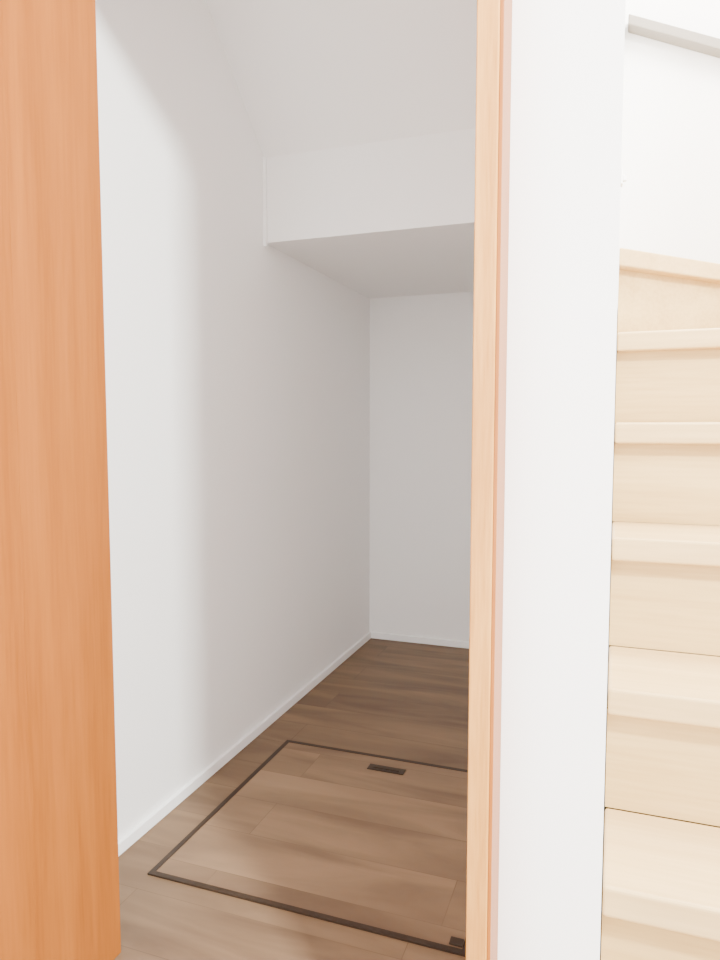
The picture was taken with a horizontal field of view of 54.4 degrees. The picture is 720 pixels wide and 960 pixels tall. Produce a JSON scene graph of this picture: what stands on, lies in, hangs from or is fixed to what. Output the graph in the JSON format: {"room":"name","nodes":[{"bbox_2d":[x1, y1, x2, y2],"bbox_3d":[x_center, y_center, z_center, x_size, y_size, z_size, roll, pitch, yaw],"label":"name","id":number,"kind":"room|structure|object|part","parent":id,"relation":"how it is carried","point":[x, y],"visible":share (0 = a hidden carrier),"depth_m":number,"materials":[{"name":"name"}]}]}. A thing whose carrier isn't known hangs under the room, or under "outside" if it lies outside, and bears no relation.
{"room":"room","nodes":[
{"label":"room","id":0,"kind":"room"},
{"bbox_2d":[95,0,369,840],"bbox_3d":[-0.334,-0.776,2.327,0.100,3.200,2.155,2,5,20],"label":"wall","id":1,"kind":"structure","parent":0,"point":[237,370],"depth_m":1.96,"materials":[{"name":"white paint"}]},
{"bbox_2d":[118,631,371,856],"bbox_3d":[-0.296,0.809,2.386,0.012,0.030,2.040,2,5,20],"label":"baseboard","id":2,"kind":"structure","parent":1,"relation":"attached to","point":[144,826],"depth_m":2.07,"materials":[{"name":"white wood"}]},
{"bbox_2d":[263,156,267,246],"bbox_3d":[-0.304,-0.890,2.241,0.010,0.280,0.010,2,5,20],"label":"trim","id":3,"kind":"structure","parent":1,"relation":"attached to","point":[265,224],"depth_m":2.24,"materials":[{"name":"white"}]},
{"bbox_2d":[206,0,476,297],"bbox_3d":[0.144,-1.394,2.053,0.954,1.287,2.055,2,5,20],"label":"ceiling soffit","id":4,"kind":"structure","parent":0,"point":[361,113],"depth_m":2.06,"materials":[{"name":"white paint"}]},
{"bbox_2d":[114,638,719,959],"bbox_3d":[-0.130,0.954,1.185,3.400,0.080,4.400,2,5,20],"label":"floor","id":5,"kind":"structure","parent":0,"point":[390,698],"depth_m":1.91,"materials":[{"name":"brown wood"}]},
{"bbox_2d":[147,740,467,956],"bbox_3d":[-0.015,0.865,1.781,0.723,0.008,0.715,2,5,20],"label":"hatch","id":6,"kind":"object","parent":5,"relation":"on","point":[372,843],"visible":0.98,"depth_m":1.68,"materials":[{"name":"brown wood"}]},
{"bbox_3d":[-0.348,0.858,1.902,0.013,0.004,0.715,2,5,20],"label":"frame","id":7,"kind":"part","parent":6,"relation":"part of","materials":[{"name":"brown metal"}]},
{"bbox_3d":[-0.134,0.892,1.452,0.697,0.004,0.013,2,5,20],"label":"frame","id":8,"kind":"part","parent":6,"relation":"part of","materials":[{"name":"brown metal"}]},
{"bbox_3d":[0.105,0.843,2.111,0.697,0.004,0.013,2,5,20],"label":"frame","id":9,"kind":"part","parent":6,"relation":"part of","materials":[{"name":"brown metal"}]},
{"bbox_3d":[0.077,0.845,2.045,0.110,0.003,0.032,2,5,20],"label":"handle plate","id":10,"kind":"part","parent":6,"relation":"part of","materials":[{"name":"brown metal"}]},
{"bbox_3d":[0.319,0.876,1.661,0.013,0.004,0.715,2,5,20],"label":"frame","id":11,"kind":"part","parent":6,"relation":"part of","materials":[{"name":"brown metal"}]},
{"bbox_2d":[601,248,719,959],"bbox_3d":[1.017,0.186,1.433,0.946,1.414,1.843,2,5,20],"label":"staircase","id":12,"kind":"structure","parent":5,"relation":"on","point":[661,899],"depth_m":1.21,"materials":[{"name":"beige wood"}]},
{"bbox_2d":[369,292,473,641],"bbox_3d":[0.511,-0.835,3.111,0.954,3.200,0.100,2,5,20],"label":"wall","id":13,"kind":"structure","parent":0,"point":[421,346],"depth_m":3.20,"materials":[{"name":"white paint"}]},
{"bbox_2d":[371,632,468,648],"bbox_3d":[0.497,0.750,3.175,0.942,0.030,0.012,2,5,20],"label":"baseboard","id":14,"kind":"structure","parent":13,"relation":"attached to","point":[377,635],"depth_m":3.25,"materials":[{"name":"white wood"}]},
{"bbox_2d":[498,0,625,959],"bbox_3d":[0.270,-0.668,0.889,0.130,3.200,0.145,2,5,20],"label":"wall","id":15,"kind":"structure","parent":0,"point":[567,63],"depth_m":0.87,"materials":[{"name":"white paint"}]},
{"bbox_2d":[621,168,626,186],"bbox_3d":[0.682,-0.783,1.811,0.014,0.040,0.030,2,5,20],"label":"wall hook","id":16,"kind":"object","parent":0,"point":[623,177],"depth_m":1.80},
{"bbox_2d":[607,0,719,706],"bbox_3d":[1.396,-0.771,2.262,1.050,3.200,0.100,2,5,20],"label":"wall","id":17,"kind":"structure","parent":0,"point":[670,194],"depth_m":2.31,"materials":[{"name":"white paint"}]},
{"bbox_3d":[-0.149,-1.762,0.959,0.761,1.030,0.145,2,5,20],"label":"wall","id":18,"kind":"structure","parent":0,"visible":0},
{"bbox_2d":[466,0,500,959],"bbox_3d":[0.182,-0.170,0.923,0.026,2.200,0.211,2,5,20],"label":"door frame","id":19,"kind":"structure","parent":18,"relation":"attached to","point":[488,11],"depth_m":0.83,"materials":[{"name":"brown wood"}]},
{"bbox_2d":[487,0,511,959],"bbox_3d":[0.172,-0.164,0.851,0.004,2.200,0.064,2,5,20],"label":"right jamb edge","id":20,"kind":"object","parent":18,"relation":"attached to","point":[505,5],"visible":1,"depth_m":0.85,"materials":[{"name":"brown wood"}]},
{"bbox_3d":[0.666,-0.749,1.966,0.120,3.200,2.155,2,5,20],"label":"wall","id":21,"kind":"structure","parent":0,"visible":0},
{"bbox_2d":[628,14,719,57],"bbox_3d":[1.318,-1.281,2.169,0.920,0.462,0.055,2,5,20],"label":"handrail","id":22,"kind":"object","parent":21,"relation":"attached to","point":[669,34],"visible":1,"depth_m":2.25,"materials":[{"name":"grey wood"}]},
{"bbox_3d":[-1.124,-0.706,1.387,1.309,3.200,0.136,2,5,20],"label":"wall","id":23,"kind":"structure","parent":0,"visible":0},
{"bbox_2d":[0,0,36,959],"bbox_3d":[-0.658,-0.130,0.748,0.030,2.131,0.694,2,5,20],"label":"panel","id":24,"kind":"object","parent":23,"relation":"attached to","point":[17,900],"visible":1,"depth_m":1.07,"materials":[{"name":"brown wood"}]},
{"bbox_2d":[2,0,120,959],"bbox_3d":[-0.505,-0.188,1.167,0.030,2.200,0.202,2,5,20],"label":"door frame","id":25,"kind":"structure","parent":23,"relation":"attached to","point":[50,46],"depth_m":1.17,"materials":[{"name":"brown wood"}]}
]}

